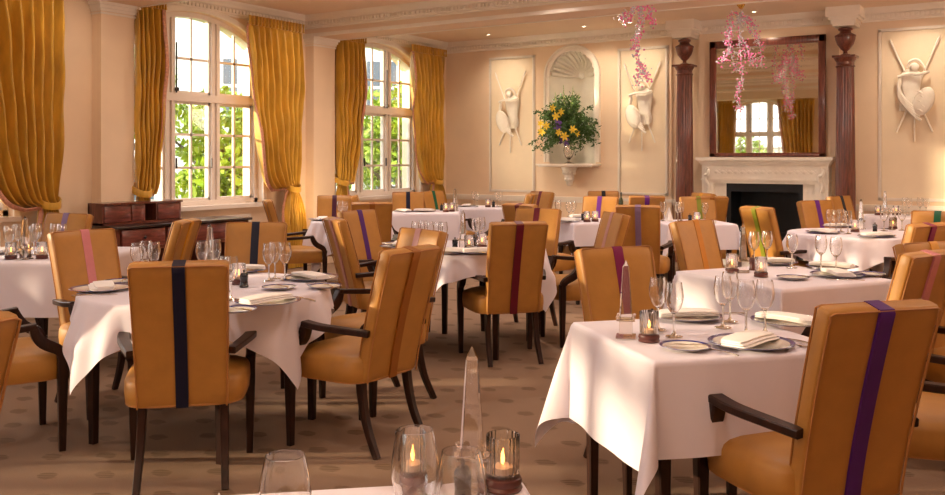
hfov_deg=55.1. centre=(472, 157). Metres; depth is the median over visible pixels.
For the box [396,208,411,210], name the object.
folded napkin
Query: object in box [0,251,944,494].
floor
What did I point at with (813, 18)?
trim
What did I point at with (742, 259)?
obelisk
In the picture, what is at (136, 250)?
wine glass
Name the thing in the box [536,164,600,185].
wall shelf
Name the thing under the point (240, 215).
trim
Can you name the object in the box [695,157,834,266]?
fireplace
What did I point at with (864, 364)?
armchair
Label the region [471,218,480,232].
bowl
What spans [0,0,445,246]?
wall
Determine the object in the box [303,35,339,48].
trim
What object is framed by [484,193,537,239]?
armchair
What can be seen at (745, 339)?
folded napkin
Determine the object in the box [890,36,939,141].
relief
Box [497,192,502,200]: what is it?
bowl
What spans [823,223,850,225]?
folded napkin
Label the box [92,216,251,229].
sideboard top
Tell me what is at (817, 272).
plate
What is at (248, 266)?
folded napkin
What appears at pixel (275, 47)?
curtain
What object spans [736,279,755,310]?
bowl
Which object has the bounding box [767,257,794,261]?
folded napkin
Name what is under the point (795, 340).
knife
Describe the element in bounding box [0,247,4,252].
folded napkin
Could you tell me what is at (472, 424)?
obelisk
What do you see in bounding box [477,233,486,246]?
candle holder
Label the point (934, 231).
armchair
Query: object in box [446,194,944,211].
trim
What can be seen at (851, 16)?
trim
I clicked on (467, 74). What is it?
wall
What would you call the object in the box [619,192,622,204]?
bottle
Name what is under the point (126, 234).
sideboard
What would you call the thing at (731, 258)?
candle holder
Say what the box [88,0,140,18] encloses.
trim
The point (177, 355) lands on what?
armchair
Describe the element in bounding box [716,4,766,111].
chandelier
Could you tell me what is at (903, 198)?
bowl
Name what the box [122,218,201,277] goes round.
armchair
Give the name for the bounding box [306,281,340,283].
fork
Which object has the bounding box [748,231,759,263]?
wine glass
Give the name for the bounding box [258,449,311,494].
wine glass
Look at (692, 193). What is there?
armchair
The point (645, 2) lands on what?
trim
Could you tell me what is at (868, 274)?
plate
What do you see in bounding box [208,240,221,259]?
wine glass
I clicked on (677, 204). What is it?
bowl
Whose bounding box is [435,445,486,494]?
wine glass
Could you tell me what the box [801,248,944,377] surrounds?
armchair
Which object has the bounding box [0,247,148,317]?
tablecloth
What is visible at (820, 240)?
bowl
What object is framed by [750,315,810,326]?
plate
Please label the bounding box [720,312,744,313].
knife
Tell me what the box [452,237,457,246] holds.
pepper mill
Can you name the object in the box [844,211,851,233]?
wine glass
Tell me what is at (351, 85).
curtain
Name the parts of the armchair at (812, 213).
backrest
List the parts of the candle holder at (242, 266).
ribbed glass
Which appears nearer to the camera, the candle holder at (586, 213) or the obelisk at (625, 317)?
the obelisk at (625, 317)
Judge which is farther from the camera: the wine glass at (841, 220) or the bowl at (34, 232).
the wine glass at (841, 220)
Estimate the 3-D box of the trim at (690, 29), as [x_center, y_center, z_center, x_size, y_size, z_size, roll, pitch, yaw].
[2.931,-1.762,12.492,0.400,0.235,0.440,0,0,33]
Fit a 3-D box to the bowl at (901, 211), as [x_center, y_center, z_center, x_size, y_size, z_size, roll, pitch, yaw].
[3.969,0.525,8.373,0.072,0.119,0.072,0,0,33]
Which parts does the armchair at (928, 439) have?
seat, arm, arm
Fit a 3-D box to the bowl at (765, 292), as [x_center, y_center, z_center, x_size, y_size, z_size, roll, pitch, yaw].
[1.117,0.525,3.459,0.072,0.119,0.072,0,0,33]
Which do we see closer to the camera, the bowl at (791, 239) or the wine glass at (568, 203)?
the bowl at (791, 239)
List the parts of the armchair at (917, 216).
arm, backrest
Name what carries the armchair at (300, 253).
on the floor
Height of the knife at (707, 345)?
0.008 m
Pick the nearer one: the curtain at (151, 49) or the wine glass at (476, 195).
the curtain at (151, 49)
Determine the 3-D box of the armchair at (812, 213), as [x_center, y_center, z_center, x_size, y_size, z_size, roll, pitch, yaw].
[3.593,0.928,9.010,0.627,0.999,0.627,0,0,-21]
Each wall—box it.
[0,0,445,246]
[446,17,944,219]
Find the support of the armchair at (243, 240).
on the floor
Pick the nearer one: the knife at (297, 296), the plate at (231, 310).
the plate at (231, 310)
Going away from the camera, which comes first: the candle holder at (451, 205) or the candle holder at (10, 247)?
the candle holder at (10, 247)
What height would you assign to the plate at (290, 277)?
0.015 m
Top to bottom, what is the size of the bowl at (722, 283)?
0.119 m
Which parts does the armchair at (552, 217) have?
leg, leg, backrest, leg, arm, leg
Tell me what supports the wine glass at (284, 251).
on the tablecloth at (96, 321)
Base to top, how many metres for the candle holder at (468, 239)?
0.110 m
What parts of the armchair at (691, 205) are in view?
backrest, seat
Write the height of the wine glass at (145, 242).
0.204 m
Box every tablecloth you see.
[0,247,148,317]
[62,272,333,393]
[244,482,529,494]
[302,220,393,271]
[391,240,556,311]
[392,210,460,239]
[458,205,504,232]
[535,314,808,494]
[558,218,601,254]
[660,219,739,255]
[663,265,892,334]
[781,228,904,277]
[864,214,910,229]
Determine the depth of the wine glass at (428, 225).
6.64 m
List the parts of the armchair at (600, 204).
leg, seat, backrest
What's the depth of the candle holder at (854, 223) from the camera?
8.18 m
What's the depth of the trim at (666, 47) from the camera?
12.81 m
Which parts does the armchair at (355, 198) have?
backrest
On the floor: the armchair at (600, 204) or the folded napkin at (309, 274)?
the armchair at (600, 204)
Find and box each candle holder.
[4,242,16,259]
[35,242,47,258]
[232,263,245,284]
[443,203,448,211]
[449,203,454,211]
[464,235,473,247]
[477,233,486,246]
[485,199,490,206]
[485,429,522,494]
[583,211,590,221]
[591,211,598,221]
[638,310,659,342]
[694,212,699,219]
[725,253,738,272]
[754,257,767,276]
[850,220,859,231]
[874,206,880,214]
[888,217,897,228]
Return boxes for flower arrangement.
[528,85,601,154]
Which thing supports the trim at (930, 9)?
attached to the wall at (467, 74)
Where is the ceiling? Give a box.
[108,0,944,41]
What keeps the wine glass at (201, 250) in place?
on the tablecloth at (96, 321)
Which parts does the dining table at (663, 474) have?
leg, leg, leg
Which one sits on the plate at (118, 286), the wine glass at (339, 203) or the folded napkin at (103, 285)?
the folded napkin at (103, 285)
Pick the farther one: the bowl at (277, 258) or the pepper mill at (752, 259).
the pepper mill at (752, 259)
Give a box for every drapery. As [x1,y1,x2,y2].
[498,97,518,136]
[628,90,651,132]
[897,70,929,120]
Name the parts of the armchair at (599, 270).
backrest, leg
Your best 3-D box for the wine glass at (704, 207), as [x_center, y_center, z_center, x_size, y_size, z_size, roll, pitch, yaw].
[2.434,0.568,9.485,0.072,0.204,0.072,0,0,33]
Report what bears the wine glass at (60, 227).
on the tablecloth at (27, 285)
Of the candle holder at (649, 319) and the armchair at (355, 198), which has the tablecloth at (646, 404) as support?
the candle holder at (649, 319)
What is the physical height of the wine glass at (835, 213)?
0.204 m
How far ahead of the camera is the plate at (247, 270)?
5.37 m
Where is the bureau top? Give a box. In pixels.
[88,199,182,225]
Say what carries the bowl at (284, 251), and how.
on the wine glass at (284, 251)
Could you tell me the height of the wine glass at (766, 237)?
0.204 m
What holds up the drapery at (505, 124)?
hanging from the relief at (505, 124)
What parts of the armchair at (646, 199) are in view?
backrest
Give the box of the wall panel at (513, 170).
[491,57,531,189]
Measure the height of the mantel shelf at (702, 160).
0.100 m
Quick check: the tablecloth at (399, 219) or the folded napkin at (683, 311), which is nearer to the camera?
the folded napkin at (683, 311)
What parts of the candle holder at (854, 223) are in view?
ribbed glass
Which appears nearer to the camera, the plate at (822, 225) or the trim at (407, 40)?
the plate at (822, 225)
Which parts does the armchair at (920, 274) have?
arm, backrest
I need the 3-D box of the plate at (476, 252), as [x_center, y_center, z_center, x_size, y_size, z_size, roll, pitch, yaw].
[0.046,0.662,6.390,0.302,0.015,0.302,0,0,-9]
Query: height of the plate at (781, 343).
0.015 m
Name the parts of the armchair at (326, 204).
leg, backrest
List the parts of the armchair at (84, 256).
leg, arm, backrest, leg, seat, leg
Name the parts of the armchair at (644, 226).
seat, arm, leg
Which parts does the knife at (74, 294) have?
handle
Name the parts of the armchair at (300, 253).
backrest, arm, seat, arm, leg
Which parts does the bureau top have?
drawer, drawer, drawer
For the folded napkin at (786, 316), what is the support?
on the plate at (761, 320)
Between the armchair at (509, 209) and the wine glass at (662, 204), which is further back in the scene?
the wine glass at (662, 204)
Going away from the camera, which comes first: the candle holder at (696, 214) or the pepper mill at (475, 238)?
the pepper mill at (475, 238)
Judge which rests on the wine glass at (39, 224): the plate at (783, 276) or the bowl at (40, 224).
the bowl at (40, 224)
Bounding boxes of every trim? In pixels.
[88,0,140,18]
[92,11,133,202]
[138,0,192,7]
[164,0,305,28]
[208,214,250,221]
[303,0,693,36]
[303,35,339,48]
[304,0,589,29]
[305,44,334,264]
[339,0,779,40]
[367,34,447,49]
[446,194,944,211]
[447,29,605,53]
[489,55,534,191]
[544,45,600,161]
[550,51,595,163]
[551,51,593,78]
[603,24,670,41]
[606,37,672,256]
[618,45,668,195]
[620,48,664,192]
[665,18,701,39]
[670,10,860,36]
[699,25,839,166]
[825,4,864,28]
[862,1,944,22]
[878,25,944,201]
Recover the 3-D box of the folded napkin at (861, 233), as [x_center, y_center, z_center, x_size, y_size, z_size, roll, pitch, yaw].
[3.452,0.644,7.734,0.256,0.028,0.119,0,0,-10]
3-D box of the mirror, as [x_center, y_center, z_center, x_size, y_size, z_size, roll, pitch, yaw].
[3.893,-0.802,12.021,1.510,1.575,0.060,0,0,33]
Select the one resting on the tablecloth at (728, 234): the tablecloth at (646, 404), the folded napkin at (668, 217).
the folded napkin at (668, 217)
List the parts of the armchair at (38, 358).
arm, seat, arm, leg, leg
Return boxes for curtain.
[0,0,64,246]
[132,4,168,200]
[246,15,306,268]
[335,38,367,194]
[410,44,446,202]
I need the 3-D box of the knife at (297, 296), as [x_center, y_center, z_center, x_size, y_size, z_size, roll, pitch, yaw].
[-0.801,0.666,4.304,0.018,0.008,0.210,0,0,-39]
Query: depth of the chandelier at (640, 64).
9.60 m
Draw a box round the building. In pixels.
[134,18,401,199]
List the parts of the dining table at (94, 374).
leg, leg, leg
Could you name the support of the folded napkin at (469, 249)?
on the plate at (476, 252)
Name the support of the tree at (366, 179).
on the ground
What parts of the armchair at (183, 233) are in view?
backrest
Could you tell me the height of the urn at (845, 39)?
0.358 m
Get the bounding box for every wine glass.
[3,226,14,255]
[13,224,21,252]
[29,225,39,254]
[32,223,42,251]
[49,223,59,232]
[56,224,67,231]
[130,242,143,261]
[140,240,151,260]
[147,242,160,260]
[195,241,208,259]
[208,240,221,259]
[224,256,238,300]
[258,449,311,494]
[262,243,275,281]
[270,242,280,279]
[278,242,291,280]
[337,201,341,211]
[342,201,347,210]
[391,424,438,494]
[411,221,420,227]
[419,220,426,228]
[424,221,432,229]
[433,222,439,230]
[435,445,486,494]
[440,222,447,232]
[471,218,480,243]
[474,192,479,206]
[477,217,485,242]
[497,192,502,206]
[555,200,560,208]
[566,201,571,212]
[571,201,575,211]
[649,277,665,330]
[660,202,665,220]
[664,281,683,337]
[675,202,680,221]
[679,202,683,220]
[701,202,708,213]
[714,275,731,328]
[722,271,738,322]
[736,279,755,330]
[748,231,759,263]
[755,279,774,331]
[761,231,772,262]
[786,234,797,268]
[815,235,826,269]
[826,209,832,223]
[829,237,842,267]
[832,210,839,224]
[838,209,844,231]
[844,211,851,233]
[880,209,887,230]
[888,208,895,229]
[898,208,905,230]
[902,197,907,214]
[906,198,911,214]
[917,197,922,207]
[923,198,928,207]
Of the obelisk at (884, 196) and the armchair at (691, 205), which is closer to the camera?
the armchair at (691, 205)
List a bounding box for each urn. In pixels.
[675,39,693,63]
[835,27,855,54]
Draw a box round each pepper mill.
[239,270,248,287]
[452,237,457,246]
[473,234,476,245]
[749,255,754,270]
[872,223,877,231]
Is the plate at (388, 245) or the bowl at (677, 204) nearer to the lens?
the plate at (388, 245)
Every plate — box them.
[69,283,127,291]
[107,278,127,282]
[228,305,256,313]
[234,296,300,305]
[246,266,267,272]
[261,284,295,289]
[283,273,337,280]
[308,283,341,288]
[379,244,395,247]
[412,210,435,211]
[444,251,466,253]
[461,251,486,253]
[659,313,721,321]
[659,340,710,351]
[708,333,795,349]
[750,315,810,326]
[767,261,797,264]
[776,274,809,279]
[806,230,840,233]
[806,264,858,268]
[810,270,866,277]
[822,225,850,227]
[852,271,885,276]
[857,235,878,237]
[858,234,896,236]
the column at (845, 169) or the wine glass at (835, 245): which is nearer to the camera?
the wine glass at (835, 245)
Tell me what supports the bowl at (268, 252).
on the wine glass at (268, 252)
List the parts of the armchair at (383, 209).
backrest, arm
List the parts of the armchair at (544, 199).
backrest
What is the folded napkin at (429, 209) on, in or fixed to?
on the plate at (412, 210)
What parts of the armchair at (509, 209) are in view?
backrest, seat, arm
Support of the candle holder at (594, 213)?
on the tablecloth at (582, 233)
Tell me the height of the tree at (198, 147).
3.908 m
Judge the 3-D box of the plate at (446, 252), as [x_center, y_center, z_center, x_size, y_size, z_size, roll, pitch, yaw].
[-0.166,0.662,6.390,0.302,0.015,0.302,0,0,16]
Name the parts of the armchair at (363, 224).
backrest, arm, seat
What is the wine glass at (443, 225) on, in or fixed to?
on the tablecloth at (454, 267)
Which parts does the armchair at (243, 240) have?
backrest, leg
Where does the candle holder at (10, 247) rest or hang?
on the tablecloth at (27, 285)
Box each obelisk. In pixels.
[16,216,33,259]
[206,224,213,259]
[453,189,458,210]
[455,347,488,494]
[457,211,466,247]
[616,261,635,338]
[738,224,748,272]
[858,199,865,228]
[881,191,888,208]
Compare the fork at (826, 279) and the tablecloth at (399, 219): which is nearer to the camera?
the fork at (826, 279)
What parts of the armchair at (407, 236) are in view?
leg, arm, leg, seat, leg, backrest, leg, arm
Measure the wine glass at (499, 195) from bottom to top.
0.204 m
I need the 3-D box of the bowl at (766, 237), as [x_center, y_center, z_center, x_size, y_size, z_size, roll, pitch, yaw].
[1.879,0.525,5.781,0.072,0.119,0.072,0,0,33]
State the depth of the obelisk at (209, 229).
5.26 m
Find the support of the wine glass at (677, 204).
on the tablecloth at (728, 234)
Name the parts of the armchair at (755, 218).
backrest, arm, seat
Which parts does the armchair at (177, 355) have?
arm, leg, leg, backrest, seat, leg, arm, leg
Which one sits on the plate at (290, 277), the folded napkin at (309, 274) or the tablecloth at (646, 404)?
the folded napkin at (309, 274)
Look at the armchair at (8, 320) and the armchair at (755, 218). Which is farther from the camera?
the armchair at (755, 218)
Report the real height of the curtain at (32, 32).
3.148 m
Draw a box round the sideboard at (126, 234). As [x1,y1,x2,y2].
[91,216,251,260]
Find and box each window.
[0,202,21,222]
[134,5,266,210]
[335,39,422,199]
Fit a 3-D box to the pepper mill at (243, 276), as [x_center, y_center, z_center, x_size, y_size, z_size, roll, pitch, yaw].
[-1.187,0.625,4.706,0.048,0.091,0.048,0,0,33]
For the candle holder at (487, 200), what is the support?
on the tablecloth at (491, 214)
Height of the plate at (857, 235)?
0.015 m
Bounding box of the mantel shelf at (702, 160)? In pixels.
[695,157,834,164]
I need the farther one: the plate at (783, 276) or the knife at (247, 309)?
the plate at (783, 276)
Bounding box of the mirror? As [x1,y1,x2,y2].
[710,34,825,156]
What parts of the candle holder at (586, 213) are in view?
ribbed glass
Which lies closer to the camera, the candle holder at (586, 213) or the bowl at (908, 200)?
the candle holder at (586, 213)
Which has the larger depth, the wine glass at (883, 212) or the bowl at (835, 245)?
the wine glass at (883, 212)
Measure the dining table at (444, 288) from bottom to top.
0.742 m
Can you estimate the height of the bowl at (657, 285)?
0.119 m
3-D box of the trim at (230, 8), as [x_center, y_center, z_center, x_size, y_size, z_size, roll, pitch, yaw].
[-2.924,-1.795,10.868,0.130,0.170,2.770,0,0,33]
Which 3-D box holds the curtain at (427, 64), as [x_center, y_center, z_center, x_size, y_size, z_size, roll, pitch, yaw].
[-0.694,-0.166,14.169,0.216,3.149,0.945,0,0,30]
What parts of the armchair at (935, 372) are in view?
seat, arm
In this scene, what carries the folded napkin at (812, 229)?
on the plate at (818, 232)
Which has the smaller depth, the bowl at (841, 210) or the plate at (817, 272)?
the plate at (817, 272)
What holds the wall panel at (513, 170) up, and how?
attached to the wall at (467, 74)
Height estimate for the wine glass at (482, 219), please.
0.204 m
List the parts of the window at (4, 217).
sill, casing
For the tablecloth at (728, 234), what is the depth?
9.22 m
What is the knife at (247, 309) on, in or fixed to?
on the plate at (231, 310)
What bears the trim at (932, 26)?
attached to the wall at (467, 74)
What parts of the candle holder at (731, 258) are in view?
ribbed glass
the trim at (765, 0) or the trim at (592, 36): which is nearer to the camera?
the trim at (765, 0)
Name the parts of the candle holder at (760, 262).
ribbed glass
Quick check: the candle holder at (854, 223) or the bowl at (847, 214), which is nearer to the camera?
the bowl at (847, 214)
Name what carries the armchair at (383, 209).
on the floor
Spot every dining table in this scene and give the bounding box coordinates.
[87,339,316,464]
[441,283,526,359]
[586,432,736,494]
[672,250,731,280]
[890,261,895,275]
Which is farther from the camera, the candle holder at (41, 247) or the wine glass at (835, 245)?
the candle holder at (41, 247)
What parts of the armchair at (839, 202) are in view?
backrest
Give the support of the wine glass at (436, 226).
on the tablecloth at (454, 267)
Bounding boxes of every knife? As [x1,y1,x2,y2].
[71,294,115,295]
[229,307,251,310]
[297,296,315,301]
[666,343,711,346]
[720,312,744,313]
[787,338,807,343]
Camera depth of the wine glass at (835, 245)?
5.30 m
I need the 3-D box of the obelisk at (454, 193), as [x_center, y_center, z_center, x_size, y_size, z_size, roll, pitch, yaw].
[-0.221,0.526,11.453,0.072,0.288,0.073,0,0,33]
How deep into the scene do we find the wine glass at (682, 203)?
9.61 m
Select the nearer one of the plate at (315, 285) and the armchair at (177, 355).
the armchair at (177, 355)
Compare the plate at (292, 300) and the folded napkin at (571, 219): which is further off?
the folded napkin at (571, 219)
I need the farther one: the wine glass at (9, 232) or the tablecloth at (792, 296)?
the wine glass at (9, 232)
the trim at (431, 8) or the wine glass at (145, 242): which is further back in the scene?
the trim at (431, 8)
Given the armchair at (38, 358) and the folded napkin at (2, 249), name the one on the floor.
the armchair at (38, 358)
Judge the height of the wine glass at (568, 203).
0.204 m
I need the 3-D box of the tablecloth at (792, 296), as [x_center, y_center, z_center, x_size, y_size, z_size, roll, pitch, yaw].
[1.776,0.889,5.202,1.035,0.436,1.038,0,0,-26]
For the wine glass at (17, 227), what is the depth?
6.37 m
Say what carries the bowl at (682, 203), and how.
on the wine glass at (682, 203)
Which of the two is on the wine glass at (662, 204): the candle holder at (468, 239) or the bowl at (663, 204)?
the bowl at (663, 204)
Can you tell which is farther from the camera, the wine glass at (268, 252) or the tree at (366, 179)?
the tree at (366, 179)
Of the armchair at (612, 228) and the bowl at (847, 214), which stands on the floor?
the armchair at (612, 228)
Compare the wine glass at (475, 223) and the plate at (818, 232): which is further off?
the plate at (818, 232)
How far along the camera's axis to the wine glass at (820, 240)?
5.42 m
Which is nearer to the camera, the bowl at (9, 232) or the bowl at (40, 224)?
the bowl at (9, 232)
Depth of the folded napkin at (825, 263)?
5.47 m
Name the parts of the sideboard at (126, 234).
drawer, drawer, drawer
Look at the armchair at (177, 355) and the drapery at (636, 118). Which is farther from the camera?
the drapery at (636, 118)
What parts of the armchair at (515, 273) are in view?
leg, arm, leg, seat, backrest, leg, leg, arm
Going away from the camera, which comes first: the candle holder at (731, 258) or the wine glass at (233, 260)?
the wine glass at (233, 260)
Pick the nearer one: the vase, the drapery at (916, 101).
the drapery at (916, 101)
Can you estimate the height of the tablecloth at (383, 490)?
0.432 m
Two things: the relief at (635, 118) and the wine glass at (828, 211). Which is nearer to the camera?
the wine glass at (828, 211)
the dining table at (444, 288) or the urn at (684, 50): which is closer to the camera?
the dining table at (444, 288)
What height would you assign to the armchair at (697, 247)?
0.999 m
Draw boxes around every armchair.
[0,310,21,412]
[1,307,67,451]
[35,213,93,335]
[46,228,124,419]
[117,260,256,494]
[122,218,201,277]
[224,222,287,388]
[262,199,326,281]
[284,244,441,459]
[303,195,351,271]
[317,227,448,417]
[322,216,377,314]
[336,209,430,331]
[339,202,397,280]
[351,195,398,233]
[392,192,423,209]
[422,191,478,234]
[457,221,548,366]
[479,208,561,336]
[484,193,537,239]
[501,191,554,220]
[501,203,579,304]
[538,211,630,347]
[558,196,618,273]
[574,245,660,494]
[587,191,618,204]
[616,205,673,280]
[629,195,664,276]
[668,219,723,270]
[678,192,716,270]
[679,196,738,266]
[693,299,942,494]
[695,196,728,221]
[739,205,811,267]
[796,200,870,268]
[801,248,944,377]
[826,195,887,270]
[882,210,944,278]
[887,222,944,279]
[892,241,944,382]
[905,353,944,460]
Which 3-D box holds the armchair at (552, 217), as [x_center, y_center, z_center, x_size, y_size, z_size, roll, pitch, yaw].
[0.448,0.928,7.568,0.627,0.999,0.627,0,0,27]
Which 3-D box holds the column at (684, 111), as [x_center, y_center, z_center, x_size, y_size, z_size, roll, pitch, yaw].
[2.920,0.070,12.475,0.340,2.700,0.340,0,0,33]
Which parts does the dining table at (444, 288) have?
leg, leg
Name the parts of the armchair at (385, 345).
leg, arm, seat, leg, backrest, leg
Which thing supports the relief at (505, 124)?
attached to the wall at (467, 74)
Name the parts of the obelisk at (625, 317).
plate, foot plate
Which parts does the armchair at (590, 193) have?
backrest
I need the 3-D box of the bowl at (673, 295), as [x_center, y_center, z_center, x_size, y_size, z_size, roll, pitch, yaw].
[0.754,0.525,3.391,0.072,0.119,0.072,0,0,33]
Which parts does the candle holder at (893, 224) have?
ribbed glass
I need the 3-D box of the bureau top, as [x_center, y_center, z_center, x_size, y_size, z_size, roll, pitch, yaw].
[-3.511,0.565,9.481,0.250,0.220,0.980,0,0,33]
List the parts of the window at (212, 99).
sill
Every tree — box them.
[134,68,179,179]
[175,85,242,197]
[336,122,401,189]
[363,81,401,188]
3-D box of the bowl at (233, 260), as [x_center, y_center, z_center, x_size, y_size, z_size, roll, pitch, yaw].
[-1.139,0.525,4.275,0.072,0.119,0.072,0,0,33]
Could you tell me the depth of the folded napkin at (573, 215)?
10.13 m
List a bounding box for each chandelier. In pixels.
[614,5,656,86]
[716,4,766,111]
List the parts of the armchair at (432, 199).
backrest, arm, seat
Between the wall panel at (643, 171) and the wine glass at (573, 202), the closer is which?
the wine glass at (573, 202)
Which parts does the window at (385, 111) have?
sill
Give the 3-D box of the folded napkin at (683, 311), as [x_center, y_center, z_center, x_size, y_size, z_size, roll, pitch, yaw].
[0.894,0.644,3.792,0.256,0.028,0.119,0,0,-8]
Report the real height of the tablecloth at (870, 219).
0.479 m
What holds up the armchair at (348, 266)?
on the floor
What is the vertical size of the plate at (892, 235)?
0.015 m
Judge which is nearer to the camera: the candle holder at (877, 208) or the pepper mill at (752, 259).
the pepper mill at (752, 259)
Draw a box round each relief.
[495,70,525,152]
[624,61,659,150]
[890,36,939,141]
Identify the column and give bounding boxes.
[672,64,696,261]
[832,54,858,213]
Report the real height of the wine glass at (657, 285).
0.204 m
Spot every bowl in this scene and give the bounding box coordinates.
[3,226,14,241]
[13,224,21,240]
[29,225,39,241]
[32,223,42,238]
[224,256,238,281]
[262,243,275,264]
[270,242,279,262]
[278,242,291,263]
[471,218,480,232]
[474,192,479,200]
[477,217,485,231]
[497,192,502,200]
[649,277,665,307]
[660,202,665,212]
[664,281,683,313]
[675,202,680,212]
[680,202,683,212]
[714,275,731,305]
[722,271,738,300]
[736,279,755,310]
[748,231,759,249]
[755,279,774,310]
[761,231,772,248]
[786,234,797,253]
[815,235,826,254]
[829,237,842,256]
[838,209,844,221]
[844,211,851,223]
[880,209,887,221]
[888,208,895,220]
[898,208,905,220]
[902,197,907,206]
[906,198,911,207]
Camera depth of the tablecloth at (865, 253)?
7.63 m
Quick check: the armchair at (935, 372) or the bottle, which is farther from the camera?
the bottle
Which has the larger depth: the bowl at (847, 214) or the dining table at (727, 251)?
the dining table at (727, 251)
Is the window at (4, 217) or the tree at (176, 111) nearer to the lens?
the window at (4, 217)
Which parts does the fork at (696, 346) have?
handle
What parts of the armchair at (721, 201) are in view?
backrest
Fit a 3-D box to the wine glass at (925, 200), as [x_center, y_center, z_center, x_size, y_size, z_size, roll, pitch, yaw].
[5.284,0.568,10.557,0.072,0.204,0.072,0,0,33]
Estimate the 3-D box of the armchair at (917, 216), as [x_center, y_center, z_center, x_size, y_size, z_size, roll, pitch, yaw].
[3.627,0.928,7.165,0.627,0.999,0.627,0,0,39]
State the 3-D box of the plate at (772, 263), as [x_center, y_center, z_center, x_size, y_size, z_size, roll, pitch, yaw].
[1.908,0.662,5.754,0.302,0.015,0.302,0,0,13]
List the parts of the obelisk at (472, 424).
plate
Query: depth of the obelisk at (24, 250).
5.99 m
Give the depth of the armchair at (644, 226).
8.33 m
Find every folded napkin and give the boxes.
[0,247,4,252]
[88,280,114,290]
[239,292,295,304]
[246,264,264,268]
[291,271,330,279]
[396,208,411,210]
[413,208,434,210]
[443,247,462,251]
[462,247,486,251]
[561,218,579,220]
[568,214,580,216]
[659,308,719,317]
[665,208,672,220]
[721,330,779,348]
[755,311,812,324]
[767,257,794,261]
[808,261,855,267]
[809,228,837,232]
[820,268,855,276]
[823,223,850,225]
[860,232,891,235]
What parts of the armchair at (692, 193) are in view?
backrest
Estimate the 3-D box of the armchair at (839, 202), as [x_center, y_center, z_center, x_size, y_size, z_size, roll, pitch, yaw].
[4.344,0.928,10.131,0.627,0.999,0.627,0,0,-37]
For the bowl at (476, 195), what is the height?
0.119 m
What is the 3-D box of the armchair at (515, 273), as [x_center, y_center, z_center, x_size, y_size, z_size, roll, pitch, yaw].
[0.243,0.928,6.402,0.627,0.999,0.627,0,0,-15]
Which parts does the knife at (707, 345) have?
blade, handle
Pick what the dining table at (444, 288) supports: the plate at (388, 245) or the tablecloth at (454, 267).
the tablecloth at (454, 267)
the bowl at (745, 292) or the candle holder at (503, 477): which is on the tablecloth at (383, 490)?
the candle holder at (503, 477)
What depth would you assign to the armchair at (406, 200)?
11.48 m
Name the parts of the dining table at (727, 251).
leg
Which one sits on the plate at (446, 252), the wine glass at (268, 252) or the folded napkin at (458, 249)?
the folded napkin at (458, 249)
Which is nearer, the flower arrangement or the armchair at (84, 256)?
the armchair at (84, 256)
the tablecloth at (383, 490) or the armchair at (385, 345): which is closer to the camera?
the tablecloth at (383, 490)
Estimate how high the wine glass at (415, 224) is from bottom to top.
0.204 m
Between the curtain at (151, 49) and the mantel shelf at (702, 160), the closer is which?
the curtain at (151, 49)
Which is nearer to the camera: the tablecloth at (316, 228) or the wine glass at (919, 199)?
the tablecloth at (316, 228)
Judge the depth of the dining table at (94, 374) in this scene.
4.50 m
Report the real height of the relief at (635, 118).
1.281 m
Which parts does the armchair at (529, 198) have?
backrest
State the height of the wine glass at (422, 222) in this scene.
0.204 m
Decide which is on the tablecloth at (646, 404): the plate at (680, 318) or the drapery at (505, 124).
the plate at (680, 318)
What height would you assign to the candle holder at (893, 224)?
0.110 m
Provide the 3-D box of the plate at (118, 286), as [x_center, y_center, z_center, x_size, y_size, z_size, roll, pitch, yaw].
[-1.886,0.662,4.599,0.302,0.015,0.302,0,0,-13]
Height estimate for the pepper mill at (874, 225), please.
0.091 m
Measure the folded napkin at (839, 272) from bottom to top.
0.028 m
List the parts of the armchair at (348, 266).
backrest, leg, seat, arm, arm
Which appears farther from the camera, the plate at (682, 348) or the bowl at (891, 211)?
the bowl at (891, 211)
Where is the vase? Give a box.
[563,142,573,163]
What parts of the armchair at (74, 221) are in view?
leg, leg, backrest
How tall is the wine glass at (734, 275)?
0.204 m
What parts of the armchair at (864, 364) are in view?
leg, arm, seat, backrest, arm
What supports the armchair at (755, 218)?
on the floor
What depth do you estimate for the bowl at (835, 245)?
5.30 m
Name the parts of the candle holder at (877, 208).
ribbed glass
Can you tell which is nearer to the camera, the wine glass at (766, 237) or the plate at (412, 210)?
the wine glass at (766, 237)
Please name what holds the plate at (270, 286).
on the tablecloth at (96, 321)
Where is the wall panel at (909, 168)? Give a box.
[881,28,944,198]
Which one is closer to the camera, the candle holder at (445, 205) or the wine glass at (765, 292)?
the wine glass at (765, 292)
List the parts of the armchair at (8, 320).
backrest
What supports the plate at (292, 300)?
on the tablecloth at (96, 321)
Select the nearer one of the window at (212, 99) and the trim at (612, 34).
the window at (212, 99)
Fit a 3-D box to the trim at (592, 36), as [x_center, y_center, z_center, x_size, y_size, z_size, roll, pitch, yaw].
[0.741,-1.795,14.070,2.870,0.170,0.130,0,0,33]
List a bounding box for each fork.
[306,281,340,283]
[696,346,738,355]
[826,279,864,280]
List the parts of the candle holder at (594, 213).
ribbed glass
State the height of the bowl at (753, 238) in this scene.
0.119 m
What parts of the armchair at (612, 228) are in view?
leg, leg, arm, seat, arm, backrest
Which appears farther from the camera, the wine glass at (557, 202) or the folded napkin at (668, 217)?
the wine glass at (557, 202)
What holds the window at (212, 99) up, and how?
in the wall at (75, 187)
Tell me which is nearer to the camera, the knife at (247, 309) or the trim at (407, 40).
the knife at (247, 309)
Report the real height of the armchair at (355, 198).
0.999 m
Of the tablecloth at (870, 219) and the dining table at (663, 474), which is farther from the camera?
the tablecloth at (870, 219)
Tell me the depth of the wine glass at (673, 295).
3.37 m
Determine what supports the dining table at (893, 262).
on the floor
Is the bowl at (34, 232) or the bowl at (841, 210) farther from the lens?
the bowl at (841, 210)
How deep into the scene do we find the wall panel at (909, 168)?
11.16 m
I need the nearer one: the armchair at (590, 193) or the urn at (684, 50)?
the armchair at (590, 193)

